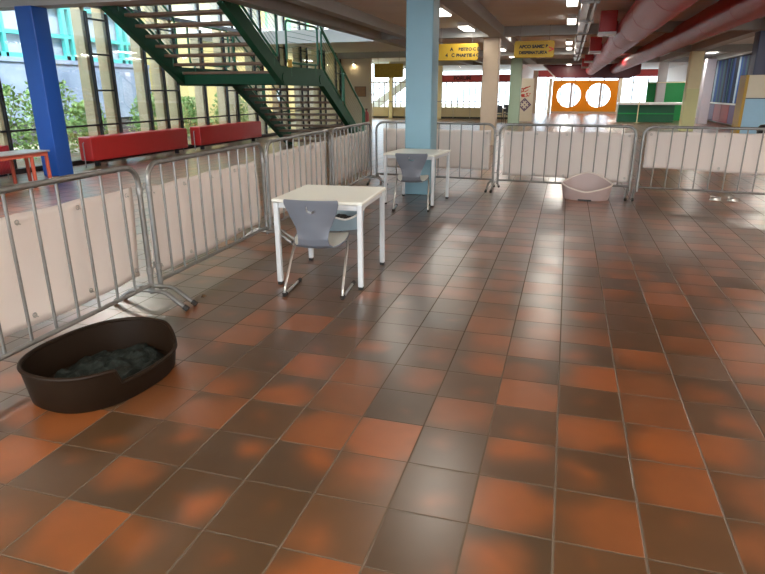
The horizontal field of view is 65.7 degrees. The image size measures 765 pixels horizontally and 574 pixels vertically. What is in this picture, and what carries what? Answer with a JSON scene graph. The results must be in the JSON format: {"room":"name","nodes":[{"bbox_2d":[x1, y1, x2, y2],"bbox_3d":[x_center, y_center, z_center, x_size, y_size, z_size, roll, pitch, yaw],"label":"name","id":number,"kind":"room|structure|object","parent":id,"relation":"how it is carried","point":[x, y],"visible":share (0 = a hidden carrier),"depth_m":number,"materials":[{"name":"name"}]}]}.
{"room":"animal shelter hall","nodes":[
{"label":"animal shelter hall","id":0,"kind":"room"},
{"bbox_2d":[14,103,479,160],"bbox_3d":[-30.350,-10.892,38.933,58.700,0.250,120.000,5,19,16],"label":"ground","id":1,"kind":"structure","parent":0,"point":[386,104],"depth_m":68.86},
{"bbox_2d":[2,83,39,160],"bbox_3d":[-9.323,-3.961,14.377,2.106,1.883,2.216,5,19,16],"label":"shrub","id":2,"kind":"object","parent":1,"relation":"on","point":[6,92],"visible":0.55,"depth_m":14.41,"materials":[{"name":"green plant"}]},
{"bbox_2d":[16,80,88,153],"bbox_3d":[-9.079,-4.680,16.364,2.110,2.009,2.115,5,19,16],"label":"shrub","id":3,"kind":"object","parent":1,"relation":"on","point":[72,147],"visible":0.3,"depth_m":16.31,"materials":[{"name":"green plant"}]},
{"bbox_2d":[0,7,153,144],"bbox_3d":[-17.523,-3.125,7.013,4.050,4.900,40.600,5,19,16],"label":"building","id":4,"kind":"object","parent":1,"relation":"on","point":[12,67],"visible":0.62,"depth_m":20.93,"materials":[{"name":"concrete"}]},
{"bbox_2d":[66,100,107,145],"bbox_3d":[-9.300,-5.184,18.805,1.629,1.514,1.684,-1,18,-2],"label":"shrub","id":5,"kind":"object","parent":1,"relation":"on","point":[81,103],"visible":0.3,"depth_m":18.55,"materials":[{"name":"green plant"}]},
{"bbox_2d":[127,92,157,131],"bbox_3d":[-8.171,-5.949,20.731,1.520,1.707,1.506,5,19,16],"label":"shrub","id":6,"kind":"object","parent":1,"relation":"on","point":[134,116],"visible":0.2,"depth_m":20.52,"materials":[{"name":"green plant"}]},
{"bbox_2d":[181,96,212,136],"bbox_3d":[-7.241,-6.444,22.388,1.586,1.559,1.661,-10,20,-27],"label":"shrub","id":7,"kind":"object","parent":1,"relation":"on","point":[188,105],"visible":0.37,"depth_m":22.09,"materials":[{"name":"green plant"}]},
{"bbox_2d":[140,3,309,128],"bbox_3d":[-8.319,-12.384,30.599,5.200,7.500,12.950,5,19,16],"label":"building","id":8,"kind":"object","parent":1,"relation":"on","point":[186,91],"visible":0.05,"depth_m":25.27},
{"bbox_2d":[210,93,247,124],"bbox_3d":[-6.137,-6.944,23.599,1.777,1.834,1.705,5,19,16],"label":"shrub","id":9,"kind":"object","parent":1,"relation":"on","point":[216,112],"visible":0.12,"depth_m":23.48,"materials":[{"name":"green plant"}]},
{"bbox_2d":[239,98,269,127],"bbox_3d":[-5.763,-7.893,26.298,1.967,1.950,1.858,5,19,16],"label":"shrub","id":10,"kind":"object","parent":1,"relation":"on","point":[245,103],"visible":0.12,"depth_m":26.02,"materials":[{"name":"green plant"}]},
{"bbox_2d":[372,67,405,106],"bbox_3d":[0.726,-13.345,39.332,3.636,3.824,0.100,5,19,16],"label":"stair","id":11,"kind":"structure","parent":1,"relation":"on","point":[403,84],"depth_m":39.54,"materials":[{"name":"white paint"}]},
{"bbox_2d":[308,54,371,125],"bbox_3d":[-2.179,-9.454,28.451,3.450,3.250,0.200,5,19,16],"label":"wall","id":12,"kind":"structure","parent":0,"point":[359,74],"depth_m":28.03,"materials":[{"name":"paint"}]},
{"bbox_2d":[0,11,342,176],"bbox_3d":[-6.670,-4.447,13.272,0.160,3.250,32.848,5,19,16],"label":"window","id":13,"kind":"structure","parent":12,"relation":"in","point":[7,131],"depth_m":15.35,"materials":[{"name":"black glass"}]},
{"bbox_2d":[355,86,365,96],"bbox_3d":[-1.044,-9.235,28.017,0.560,0.460,0.050,5,19,16],"label":"picture","id":14,"kind":"object","parent":12,"relation":"attached to","point":[360,91],"visible":0.91,"depth_m":27.99,"materials":[{"name":"brown wood"}]},
{"bbox_2d":[0,110,764,573],"bbox_3d":[4.769,-6.207,23.927,19.800,0.120,62.000,5,19,16],"label":"floor","id":15,"kind":"structure","parent":0,"point":[530,378],"depth_m":3.12,"materials":[{"name":"tile"}]},
{"bbox_2d":[0,103,9,150],"bbox_3d":[-7.482,-5.447,10.796,0.260,6.900,0.130,5,19,16],"label":"trim","id":16,"kind":"structure","parent":15,"relation":"on","point":[3,136],"depth_m":11.53,"materials":[{"name":"concrete"}]},
{"bbox_2d":[0,145,10,179],"bbox_3d":[-7.427,-1.774,9.347,0.340,0.630,3.506,5,19,16],"label":"radiator","id":17,"kind":"object","parent":15,"relation":"on","point":[5,168],"visible":0.67,"depth_m":10.71,"materials":[{"name":"red metal"}]},
{"bbox_2d":[0,149,51,183],"bbox_3d":[-6.420,-1.958,10.002,0.560,0.565,1.600,5,19,16],"label":"side table","id":18,"kind":"object","parent":15,"relation":"on","point":[25,153],"visible":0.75,"depth_m":10.36,"materials":[{"name":"orange paint"}]},
{"bbox_2d":[14,5,73,175],"bbox_3d":[-6.338,-3.619,11.149,0.380,2.996,0.370,5,19,16],"label":"column","id":19,"kind":"structure","parent":15,"relation":"on","point":[33,25],"depth_m":10.99,"materials":[{"name":"blue paint"}]},
{"bbox_2d":[70,7,100,135],"bbox_3d":[-6.760,-6.203,13.089,0.260,6.900,0.130,5,19,16],"label":"trim","id":20,"kind":"structure","parent":15,"relation":"on","point":[77,18],"depth_m":13.45,"materials":[{"name":"concrete"}]},
{"bbox_2d":[0,165,189,360],"bbox_3d":[-1.990,-0.052,3.388,0.653,1.067,2.181,5,19,14],"label":"crowd barrier","id":21,"kind":"object","parent":15,"relation":"on","point":[150,288],"visible":1,"depth_m":3.70,"materials":[{"name":"metal"}]},
{"bbox_2d":[0,187,139,336],"bbox_3d":[-2.038,-0.090,3.385,0.041,0.665,1.990,5,19,14],"label":"banner","id":22,"kind":"object","parent":21,"relation":"attached to","point":[12,315],"visible":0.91,"depth_m":3.64,"materials":[{"name":"white fabric"}]},
{"bbox_2d":[17,317,176,413],"bbox_3d":[-1.550,0.416,3.311,0.650,0.217,0.854,7,20,21],"label":"pet bed","id":23,"kind":"object","parent":15,"relation":"on","point":[38,367],"visible":0.92,"depth_m":3.26,"materials":[{"name":"brown plastic"}]},
{"bbox_2d":[54,343,163,379],"bbox_3d":[-1.543,0.442,3.342,0.524,0.072,0.742,7,19,20],"label":"blanket","id":24,"kind":"object","parent":23,"relation":"in","point":[127,362],"visible":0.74,"depth_m":3.36,"materials":[{"name":"fabric"}]},
{"bbox_2d":[91,8,119,133],"bbox_3d":[-6.574,-6.398,13.681,0.260,6.900,0.130,5,19,16],"label":"trim","id":25,"kind":"structure","parent":15,"relation":"on","point":[99,27],"depth_m":14.04,"materials":[{"name":"concrete"}]},
{"bbox_2d":[78,128,187,166],"bbox_3d":[-5.863,-3.413,14.315,0.340,0.630,3.586,5,19,16],"label":"radiator","id":26,"kind":"object","parent":15,"relation":"on","point":[96,148],"visible":1,"depth_m":13.77,"materials":[{"name":"metal"}]},
{"bbox_2d":[129,7,151,130],"bbox_3d":[-6.225,-6.764,14.791,0.260,6.900,0.130,5,19,16],"label":"trim","id":27,"kind":"structure","parent":15,"relation":"on","point":[136,50],"depth_m":15.24,"materials":[{"name":"concrete"}]},
{"bbox_2d":[144,6,167,129],"bbox_3d":[-6.024,-6.974,15.428,0.260,6.900,0.130,5,19,16],"label":"trim","id":28,"kind":"structure","parent":15,"relation":"on","point":[156,70],"depth_m":15.90,"materials":[{"name":"concrete"}]},
{"bbox_2d":[158,5,180,127],"bbox_3d":[-5.852,-7.155,15.973,0.260,6.900,0.130,5,19,16],"label":"trim","id":29,"kind":"structure","parent":15,"relation":"on","point":[173,101],"depth_m":16.49,"materials":[{"name":"concrete"}]},
{"bbox_2d":[186,4,206,125],"bbox_3d":[-5.471,-7.554,17.184,0.260,6.900,0.130,5,19,16],"label":"trim","id":30,"kind":"structure","parent":15,"relation":"on","point":[199,90],"depth_m":17.65,"materials":[{"name":"concrete"}]},
{"bbox_2d":[136,142,292,305],"bbox_3d":[-1.466,-0.686,5.311,0.653,1.067,2.032,4,19,14],"label":"crowd barrier","id":31,"kind":"object","parent":15,"relation":"on","point":[148,187],"visible":0.88,"depth_m":5.00,"materials":[{"name":"metal"}]},
{"bbox_2d":[149,161,260,273],"bbox_3d":[-1.513,-0.696,5.317,0.041,0.685,1.836,4,19,14],"label":"banner","id":32,"kind":"object","parent":31,"relation":"attached to","point":[170,192],"visible":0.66,"depth_m":5.13,"materials":[{"name":"white fabric"}]},
{"bbox_2d":[209,3,227,123],"bbox_3d":[-5.122,-7.920,18.294,0.260,6.900,0.130,5,19,16],"label":"trim","id":33,"kind":"structure","parent":15,"relation":"on","point":[221,90],"depth_m":18.75,"materials":[{"name":"concrete"}]},
{"bbox_2d":[190,121,261,149],"bbox_3d":[-4.677,-4.656,18.082,0.340,0.630,3.666,5,19,16],"label":"radiator","id":34,"kind":"object","parent":15,"relation":"on","point":[203,135],"visible":1,"depth_m":17.51,"materials":[{"name":"metal"}]},
{"bbox_2d":[222,15,237,122],"bbox_3d":[-4.941,-8.109,18.867,0.260,6.900,0.130,5,19,16],"label":"trim","id":35,"kind":"structure","parent":15,"relation":"on","point":[232,94],"depth_m":19.40,"materials":[{"name":"concrete"}]},
{"bbox_2d":[101,0,364,144],"bbox_3d":[-2.768,-5.157,13.994,2.500,4.160,7.676,5,19,16],"label":"staircase","id":36,"kind":"structure","parent":15,"relation":"on","point":[276,74],"depth_m":12.46,"materials":[{"name":"green metal"}]},
{"bbox_2d":[241,7,256,120],"bbox_3d":[-4.569,-8.499,20.050,0.260,6.900,0.130,5,19,16],"label":"trim","id":37,"kind":"structure","parent":15,"relation":"on","point":[250,109],"depth_m":20.34,"materials":[{"name":"concrete"}]},
{"bbox_2d":[252,9,265,133],"bbox_3d":[-4.397,-8.679,20.596,0.260,6.900,0.130,5,19,16],"label":"trim","id":38,"kind":"structure","parent":15,"relation":"on","point":[263,128],"depth_m":20.88,"materials":[{"name":"concrete"}]},
{"bbox_2d":[267,13,280,121],"bbox_3d":[-4.025,-9.070,21.778,0.260,6.900,0.130,5,19,16],"label":"trim","id":39,"kind":"structure","parent":15,"relation":"on","point":[268,15],"depth_m":21.81,"materials":[{"name":"concrete"}]},
{"bbox_2d":[278,16,287,128],"bbox_3d":[-3.853,-9.250,22.324,0.260,6.900,0.130,5,19,16],"label":"trim","id":40,"kind":"structure","parent":15,"relation":"on","point":[280,18],"depth_m":22.46,"materials":[{"name":"concrete"}]},
{"bbox_2d":[254,129,332,240],"bbox_3d":[-0.962,-1.321,7.234,0.653,1.067,2.171,4,19,13],"label":"crowd barrier","id":41,"kind":"object","parent":15,"relation":"on","point":[319,132],"visible":0.66,"depth_m":6.81,"materials":[{"name":"metal"}]},
{"bbox_2d":[264,141,325,216],"bbox_3d":[-1.010,-1.354,7.232,0.041,0.715,1.982,4,19,13],"label":"banner","id":42,"kind":"object","parent":41,"relation":"attached to","point":[296,149],"visible":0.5,"depth_m":7.08,"materials":[{"name":"white fabric"}]},
{"bbox_2d":[291,19,302,128],"bbox_3d":[-3.452,-9.670,23.598,0.260,6.900,0.130,5,19,16],"label":"trim","id":43,"kind":"structure","parent":15,"relation":"on","point":[294,50],"depth_m":23.81,"materials":[{"name":"concrete"}]},
{"bbox_2d":[300,21,308,127],"bbox_3d":[-3.280,-9.850,24.144,0.260,6.900,0.130,5,19,16],"label":"trim","id":44,"kind":"structure","parent":15,"relation":"on","point":[302,26],"depth_m":24.57,"materials":[{"name":"concrete"}]},
{"bbox_2d":[310,24,319,123],"bbox_3d":[-2.908,-10.240,25.327,0.260,6.900,0.130,5,19,16],"label":"trim","id":45,"kind":"structure","parent":15,"relation":"on","point":[314,57],"depth_m":25.81,"materials":[{"name":"concrete"}]},
{"bbox_2d":[282,199,355,299],"bbox_3d":[-0.508,-0.343,4.734,0.501,0.772,0.477,3,18,9],"label":"chair","id":46,"kind":"object","parent":15,"relation":"on","point":[313,229],"visible":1,"depth_m":4.53,"materials":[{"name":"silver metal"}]},
{"bbox_2d":[319,26,324,123],"bbox_3d":[-2.736,-10.420,25.873,0.260,6.900,0.130,5,19,16],"label":"trim","id":47,"kind":"structure","parent":15,"relation":"on","point":[322,98],"depth_m":26.45,"materials":[{"name":"concrete"}]},
{"bbox_2d":[271,185,385,289],"bbox_3d":[-0.430,-0.460,5.160,0.760,0.720,0.820,4,19,13],"label":"table","id":48,"kind":"object","parent":15,"relation":"on","point":[349,198],"visible":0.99,"depth_m":4.90,"materials":[{"name":"white laminate"}]},
{"bbox_2d":[328,52,336,124],"bbox_3d":[-2.335,-10.841,27.147,0.260,6.900,0.130,5,19,16],"label":"trim","id":49,"kind":"structure","parent":15,"relation":"on","point":[330,55],"depth_m":27.40,"materials":[{"name":"concrete"}]},
{"bbox_2d":[330,208,364,230],"bbox_3d":[-0.499,-0.913,7.030,0.588,0.411,0.459,-6,19,-17],"label":"pet bed","id":50,"kind":"object","parent":15,"relation":"on","point":[339,224],"visible":0.25,"depth_m":6.89,"materials":[{"name":"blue plastic"}]},
{"bbox_2d":[331,122,387,185],"bbox_3d":[-0.447,-1.975,9.219,0.653,1.067,2.150,4,19,13],"label":"crowd barrier","id":51,"kind":"object","parent":15,"relation":"on","point":[370,176],"visible":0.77,"depth_m":9.16,"materials":[{"name":"metal"}]},
{"bbox_2d":[331,130,366,185],"bbox_3d":[-0.495,-2.032,9.209,0.041,0.685,1.962,4,19,13],"label":"banner","id":52,"kind":"object","parent":51,"relation":"attached to","point":[342,137],"visible":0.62,"depth_m":9.17,"materials":[{"name":"white fabric"}]},
{"bbox_2d":[392,153,430,211],"bbox_3d":[0.405,-1.446,8.078,0.501,0.772,0.477,2,18,7],"label":"chair","id":53,"kind":"object","parent":15,"relation":"on","point":[411,170],"visible":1,"depth_m":7.86,"materials":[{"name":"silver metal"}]},
{"bbox_2d":[383,148,450,207],"bbox_3d":[0.509,-1.608,8.640,0.760,0.720,0.820,7,20,21],"label":"table","id":54,"kind":"object","parent":15,"relation":"on","point":[433,154],"visible":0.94,"depth_m":8.40,"materials":[{"name":"white laminate"}]},
{"bbox_2d":[405,0,439,194],"bbox_3d":[0.599,-2.939,9.036,0.405,2.996,0.450,5,19,16],"label":"column","id":55,"kind":"structure","parent":15,"relation":"on","point":[422,16],"depth_m":8.80,"materials":[{"name":"blue paint"}]},
{"bbox_2d":[366,121,497,192],"bbox_3d":[0.851,-2.218,9.947,2.190,1.067,0.653,7,20,21],"label":"crowd barrier","id":56,"kind":"object","parent":15,"relation":"on","point":[376,174],"visible":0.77,"depth_m":9.76,"materials":[{"name":"metal"}]},
{"bbox_2d":[383,128,490,169],"bbox_3d":[0.880,-2.313,9.958,1.866,0.665,0.042,7,20,21],"label":"banner","id":57,"kind":"object","parent":56,"relation":"attached to","point":[477,143],"visible":0.52,"depth_m":9.82,"materials":[{"name":"white fabric"}]},
{"bbox_2d":[372,101,506,118],"bbox_3d":[2.764,-10.643,35.625,9.200,1.000,0.040,5,19,16],"label":"railing","id":58,"kind":"object","parent":15,"relation":"on","point":[372,101],"visible":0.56,"depth_m":35.27,"materials":[{"name":"metal"}]},
{"bbox_2d":[480,37,500,144],"bbox_3d":[3.184,-5.754,17.569,0.450,2.996,0.450,5,19,16],"label":"column","id":59,"kind":"structure","parent":15,"relation":"on","point":[490,72],"depth_m":17.29,"materials":[{"name":"beige paint"}]},
{"bbox_2d":[507,58,522,122],"bbox_3d":[6.165,-9.047,27.552,0.500,2.996,0.500,5,19,16],"label":"column","id":60,"kind":"structure","parent":15,"relation":"on","point":[516,63],"depth_m":27.31,"materials":[{"name":"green paint"}]},
{"bbox_2d":[519,78,534,120],"bbox_3d":[7.697,-10.107,32.044,0.840,2.200,0.171,5,19,16],"label":"wall","id":61,"kind":"structure","parent":15,"relation":"on","point":[527,87],"depth_m":31.93,"materials":[{"name":"paint"}]},
{"bbox_2d":[532,70,537,112],"bbox_3d":[11.306,-14.500,44.082,0.320,2.996,0.400,5,19,16],"label":"column","id":62,"kind":"structure","parent":15,"relation":"on","point":[535,75],"depth_m":43.85,"materials":[{"name":"beige paint"}]},
{"bbox_2d":[489,123,640,200],"bbox_3d":[2.803,-1.971,9.183,2.126,1.067,0.653,7,20,21],"label":"crowd barrier","id":63,"kind":"object","parent":15,"relation":"on","point":[627,188],"visible":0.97,"depth_m":9.11,"materials":[{"name":"metal"}]},
{"bbox_2d":[502,130,633,182],"bbox_3d":[2.832,-2.038,9.204,1.911,0.735,0.041,7,20,21],"label":"banner","id":64,"kind":"object","parent":63,"relation":"attached to","point":[517,136],"visible":0.98,"depth_m":9.18,"materials":[{"name":"white fabric"}]},
{"bbox_2d":[547,78,622,113],"bbox_3d":[14.786,-14.031,43.515,5.100,2.450,0.200,5,19,16],"label":"divider","id":65,"kind":"object","parent":15,"relation":"on","point":[582,106],"visible":0.99,"depth_m":43.45,"materials":[{"name":"orange paint"}]},
{"bbox_2d":[561,172,612,200],"bbox_3d":[3.061,-1.513,8.889,0.738,0.374,0.519,7,20,21],"label":"pet bed","id":66,"kind":"object","parent":15,"relation":"on","point":[585,186],"visible":1,"depth_m":8.95,"materials":[{"name":"pink plastic"}]},
{"bbox_2d":[616,102,681,122],"bbox_3d":[13.927,-9.128,30.962,3.200,0.990,0.900,5,19,16],"label":"counter","id":67,"kind":"object","parent":15,"relation":"on","point":[626,111],"depth_m":30.75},
{"bbox_2d":[617,102,681,104],"bbox_3d":[13.926,-9.541,30.826,3.200,0.120,0.900,5,19,16],"label":"countertop","id":68,"kind":"structure","parent":67,"relation":"on","point":[618,103],"depth_m":30.43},
{"bbox_2d":[633,82,684,122],"bbox_3d":[13.740,-9.187,29.572,2.850,1.970,0.300,5,19,16],"label":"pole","id":69,"kind":"object","parent":15,"relation":"on","point":[633,82],"visible":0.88,"depth_m":29.54,"materials":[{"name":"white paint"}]},
{"bbox_2d":[654,62,668,101],"bbox_3d":[14.838,-10.425,31.676,0.430,2.996,0.400,5,19,16],"label":"column","id":70,"kind":"structure","parent":15,"relation":"on","point":[663,66],"depth_m":31.36,"materials":[{"name":"grey paint"}]},
{"bbox_2d":[646,83,684,120],"bbox_3d":[15.438,-10.165,32.452,1.900,2.020,0.100,5,19,16],"label":"screen","id":71,"kind":"object","parent":15,"relation":"on","point":[674,92],"visible":0.43,"depth_m":32.28,"materials":[{"name":"green"}]},
{"bbox_2d":[678,51,704,131],"bbox_3d":[12.213,-7.711,23.451,0.475,2.996,0.515,5,19,16],"label":"column","id":72,"kind":"structure","parent":15,"relation":"on","point":[696,58],"depth_m":23.23,"materials":[{"name":"yellow paint"}]},
{"bbox_2d":[631,126,764,200],"bbox_3d":[4.771,-1.719,8.405,2.192,1.067,0.653,7,20,22],"label":"crowd barrier","id":73,"kind":"object","parent":15,"relation":"on","point":[635,189],"visible":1,"depth_m":8.47,"materials":[{"name":"metal"}]},
{"bbox_2d":[642,131,764,174],"bbox_3d":[4.796,-1.898,8.390,2.001,0.560,0.042,7,20,22],"label":"banner","id":74,"kind":"object","parent":73,"relation":"attached to","point":[753,144],"visible":1,"depth_m":8.46,"materials":[{"name":"white fabric"}]},
{"bbox_2d":[696,59,716,123],"bbox_3d":[15.809,-9.537,28.971,0.420,2.996,0.500,5,19,16],"label":"column","id":75,"kind":"structure","parent":15,"relation":"on","point":[710,64],"depth_m":28.78,"materials":[{"name":"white paint"}]},
{"bbox_2d":[731,31,764,133],"bbox_3d":[9.917,-5.175,15.762,0.710,2.996,0.630,5,19,16],"label":"column","id":76,"kind":"structure","parent":15,"relation":"on","point":[749,111],"depth_m":15.57,"materials":[{"name":"blue paint"}]},
{"bbox_2d":[372,107,507,116],"bbox_3d":[2.811,-10.678,36.148,9.800,0.540,0.200,5,19,16],"label":"wall","id":77,"kind":"structure","parent":0,"point":[376,111],"depth_m":35.69,"materials":[{"name":"paint"}]},
{"bbox_2d":[389,62,393,117],"bbox_3d":[0.535,-12.053,36.328,0.200,3.250,0.350,5,19,16],"label":"trim","id":78,"kind":"structure","parent":77,"relation":"attached to","point":[391,80],"depth_m":36.34,"materials":[{"name":"yellow paint"}]},
{"bbox_2d":[372,116,506,118],"bbox_3d":[2.808,-10.370,36.234,9.800,0.100,0.230,5,19,16],"label":"baseboard","id":79,"kind":"structure","parent":77,"relation":"attached to","point":[372,116],"depth_m":35.72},
{"bbox_2d":[437,66,442,117],"bbox_3d":[3.400,-11.808,35.562,0.350,3.250,0.250,5,19,16],"label":"trim","id":80,"kind":"structure","parent":77,"relation":"attached to","point":[440,68],"depth_m":35.46,"materials":[{"name":"yellow paint"}]},
{"bbox_2d":[372,74,509,107],"bbox_3d":[2.808,-12.174,35.656,9.860,2.610,0.200,5,19,16],"label":"window","id":81,"kind":"structure","parent":77,"relation":"in","point":[400,82],"depth_m":35.13,"materials":[{"name":"glass"}]},
{"bbox_2d":[189,0,764,71],"bbox_3d":[4.762,-9.399,22.877,19.800,0.100,62.000,5,19,16],"label":"ceiling","id":82,"kind":"structure","parent":0,"point":[507,12],"depth_m":15.01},
{"bbox_2d":[0,0,213,10],"bbox_3d":[1.280,-4.493,8.556,17.800,0.250,0.400,5,19,16],"label":"trim","id":83,"kind":"structure","parent":82,"relation":"attached to","point":[5,5],"depth_m":10.39,"materials":[{"name":"paint"}]},
{"bbox_2d":[90,3,323,31],"bbox_3d":[-6.678,-7.724,12.193,0.160,3.450,32.848,5,19,16],"label":"window","id":84,"kind":"structure","parent":82,"relation":"on","point":[177,20],"depth_m":17.01,"materials":[{"name":"clear glass"}]},
{"bbox_2d":[236,29,374,43],"bbox_3d":[-2.458,-7.795,18.469,4.650,0.380,0.120,5,19,16],"label":"trim","id":85,"kind":"structure","parent":82,"relation":"attached to","point":[334,36],"depth_m":18.36,"materials":[{"name":"white paint"}]},
{"bbox_2d":[223,0,472,64],"bbox_3d":[-1.015,-6.563,14.860,0.300,0.248,42.400,5,19,16],"label":"beam","id":86,"kind":"structure","parent":82,"relation":"attached to","point":[282,8],"depth_m":13.00,"materials":[{"name":"paint"}]},
{"bbox_2d":[283,0,482,63],"bbox_3d":[-0.177,-6.500,14.617,0.250,0.220,42.400,5,19,16],"label":"beam","id":87,"kind":"structure","parent":82,"relation":"attached to","point":[333,8],"depth_m":12.88,"materials":[{"name":"paint"}]},
{"bbox_2d":[374,63,402,77],"bbox_3d":[0.268,-9.818,26.132,1.340,1.120,0.050,5,19,16],"label":"sign","id":88,"kind":"object","parent":82,"relation":"hanging from","point":[391,70],"visible":1,"depth_m":26.19,"materials":[{"name":"metal"}]},
{"bbox_2d":[440,3,451,16],"bbox_3d":[1.238,-5.929,12.712,0.300,0.120,1.200,5,19,16],"label":"ceiling light","id":89,"kind":"object","parent":82,"relation":"attached to","point":[444,11],"visible":0.5,"depth_m":12.70,"materials":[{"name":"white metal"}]},
{"bbox_2d":[440,9,450,16],"bbox_3d":[1.238,-5.885,12.726,0.270,0.028,1.120,5,19,16],"label":"diffuser","id":90,"kind":"object","parent":89,"relation":"attached to","point":[443,12],"depth_m":12.81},
{"bbox_2d":[438,28,479,60],"bbox_3d":[2.133,-6.893,16.835,1.298,0.870,0.055,5,19,16],"label":"hanging sign","id":91,"kind":"object","parent":82,"relation":"hanging from","point":[465,51],"visible":1,"depth_m":16.87,"materials":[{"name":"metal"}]},
{"bbox_2d":[457,22,474,31],"bbox_3d":[2.269,-7.009,15.987,0.300,0.120,1.200,5,19,16],"label":"ceiling light","id":92,"kind":"object","parent":82,"relation":"attached to","point":[465,26],"visible":0.96,"depth_m":15.52,"materials":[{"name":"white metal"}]},
{"bbox_2d":[458,26,474,31],"bbox_3d":[2.269,-6.966,16.002,0.270,0.028,1.120,5,19,16],"label":"diffuser","id":93,"kind":"object","parent":92,"relation":"attached to","point":[465,28],"depth_m":15.83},
{"bbox_2d":[440,0,536,63],"bbox_3d":[2.357,-6.255,13.900,0.400,0.248,42.400,5,19,16],"label":"beam","id":94,"kind":"structure","parent":82,"relation":"attached to","point":[473,12],"depth_m":13.00,"materials":[{"name":"paint"}]},
{"bbox_2d":[514,25,554,57],"bbox_3d":[4.170,-6.726,16.249,1.070,0.830,0.055,5,19,16],"label":"hanging sign","id":95,"kind":"object","parent":82,"relation":"hanging from","point":[539,48],"visible":1,"depth_m":16.29,"materials":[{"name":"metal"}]},
{"bbox_2d":[567,14,576,24],"bbox_3d":[4.608,-6.502,14.429,0.216,0.120,1.080,5,19,16],"label":"ceiling light","id":96,"kind":"object","parent":82,"relation":"attached to","point":[571,19],"visible":1,"depth_m":13.99,"materials":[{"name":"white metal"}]},
{"bbox_2d":[573,0,599,60],"bbox_3d":[5.358,-6.889,15.824,0.330,0.240,32.000,5,19,16],"label":"cable tray","id":97,"kind":"object","parent":82,"relation":"attached to","point":[585,15],"visible":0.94,"depth_m":13.74,"materials":[{"name":"silver metal"}]},
{"bbox_2d":[543,64,641,78],"bbox_3d":[13.756,-14.283,39.283,6.170,0.940,0.820,5,19,16],"label":"air duct","id":98,"kind":"object","parent":82,"relation":"hanging from","point":[557,71],"visible":0.86,"depth_m":39.09,"materials":[{"name":"metal"}]},
{"bbox_2d":[588,37,602,53],"bbox_3d":[7.169,-8.111,19.906,0.419,0.500,0.660,5,19,16],"label":"outlet","id":99,"kind":"object","parent":82,"relation":"attached to","point":[595,47],"visible":0.94,"depth_m":19.64,"materials":[{"name":"red paint"}]},
{"bbox_2d":[597,10,618,36],"bbox_3d":[5.164,-6.010,13.537,0.419,0.500,0.660,5,19,16],"label":"beam","id":100,"kind":"structure","parent":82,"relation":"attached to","point":[608,23],"depth_m":13.27,"materials":[{"name":"red paint"}]},
{"bbox_2d":[597,31,616,36],"bbox_3d":[5.146,-5.802,13.611,0.380,0.060,0.660,5,19,16],"label":"diffuser","id":101,"kind":"object","parent":100,"relation":"attached to","point":[600,33],"depth_m":13.35,"materials":[{"name":"white metal"}]},
{"bbox_2d":[659,18,764,61],"bbox_3d":[8.805,-5.666,12.065,0.400,0.248,42.400,5,19,16],"label":"beam","id":102,"kind":"structure","parent":82,"relation":"attached to","point":[728,37],"depth_m":19.60,"materials":[{"name":"paint"}]},
{"bbox_2d":[522,64,533,77],"bbox_3d":[10.320,-14.284,43.035,0.200,3.250,19.200,5,19,16],"label":"wall","id":103,"kind":"structure","parent":0,"point":[527,72],"depth_m":42.45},
{"bbox_2d":[466,101,606,109],"bbox_3d":[47.110,-21.112,69.438,71.300,0.250,53.980,5,19,16],"label":"terrain","id":104,"kind":"structure","parent":0,"point":[540,105],"depth_m":78.00,"materials":[{"name":"white paint"}]},
{"bbox_2d":[538,69,657,76],"bbox_3d":[18.128,-17.966,49.848,10.400,0.550,0.120,5,19,16],"label":"wall","id":105,"kind":"structure","parent":0,"point":[644,72],"depth_m":48.84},
{"bbox_2d":[545,76,649,109],"bbox_3d":[18.110,-16.427,50.372,10.450,2.700,0.100,5,19,16],"label":"window","id":106,"kind":"structure","parent":105,"relation":"in","point":[634,76],"depth_m":50.43,"materials":[{"name":"glass"}]},
{"bbox_2d":[667,62,733,125],"bbox_3d":[14.322,-6.934,20.680,0.150,3.250,62.000,5,19,16],"label":"wall","id":107,"kind":"structure","parent":0,"point":[675,74],"depth_m":41.49,"materials":[{"name":"paint"}]},
{"bbox_2d":[337,44,752,58],"bbox_3d":[6.494,-9.956,25.116,17.800,0.250,0.400,5,19,16],"label":"trim","id":108,"kind":"structure","parent":107,"relation":"attached to","point":[728,47],"depth_m":24.66,"materials":[{"name":"paint"}]},
{"bbox_2d":[390,56,711,65],"bbox_3d":[9.043,-12.627,33.213,17.800,0.250,0.400,5,19,16],"label":"trim","id":109,"kind":"structure","parent":107,"relation":"attached to","point":[684,59],"depth_m":32.88,"materials":[{"name":"paint"}]},
{"bbox_2d":[374,18,764,40],"bbox_3d":[6.029,-6.931,15.929,13.150,0.250,0.400,5,19,16],"label":"beam","id":110,"kind":"structure","parent":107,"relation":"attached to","point":[755,25],"depth_m":16.25,"materials":[{"name":"paint"}]},
{"bbox_2d":[586,0,697,74],"bbox_3d":[7.582,-7.852,19.532,0.658,0.658,42.600,5,19,16],"label":"air duct","id":111,"kind":"object","parent":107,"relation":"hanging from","point":[644,17],"visible":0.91,"depth_m":10.56,"materials":[{"name":"metal"}]},
{"bbox_2d":[610,0,764,73],"bbox_3d":[8.971,-7.763,19.124,0.578,0.578,42.600,5,19,16],"label":"air duct","id":112,"kind":"object","parent":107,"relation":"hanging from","point":[723,15],"visible":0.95,"depth_m":12.23,"materials":[{"name":"metal"}]},
{"bbox_2d":[707,54,750,124],"bbox_3d":[16.508,-9.520,28.536,0.200,3.040,9.700,5,19,16],"label":"window","id":113,"kind":"structure","parent":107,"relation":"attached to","point":[728,72],"depth_m":28.20,"materials":[{"name":"blue"}]},
{"bbox_2d":[712,51,751,60],"bbox_3d":[11.201,-5.447,11.383,0.400,0.248,42.400,5,19,16],"label":"trim","id":114,"kind":"structure","parent":107,"relation":"attached to","point":[728,55],"depth_m":27.33,"materials":[{"name":"paint"}]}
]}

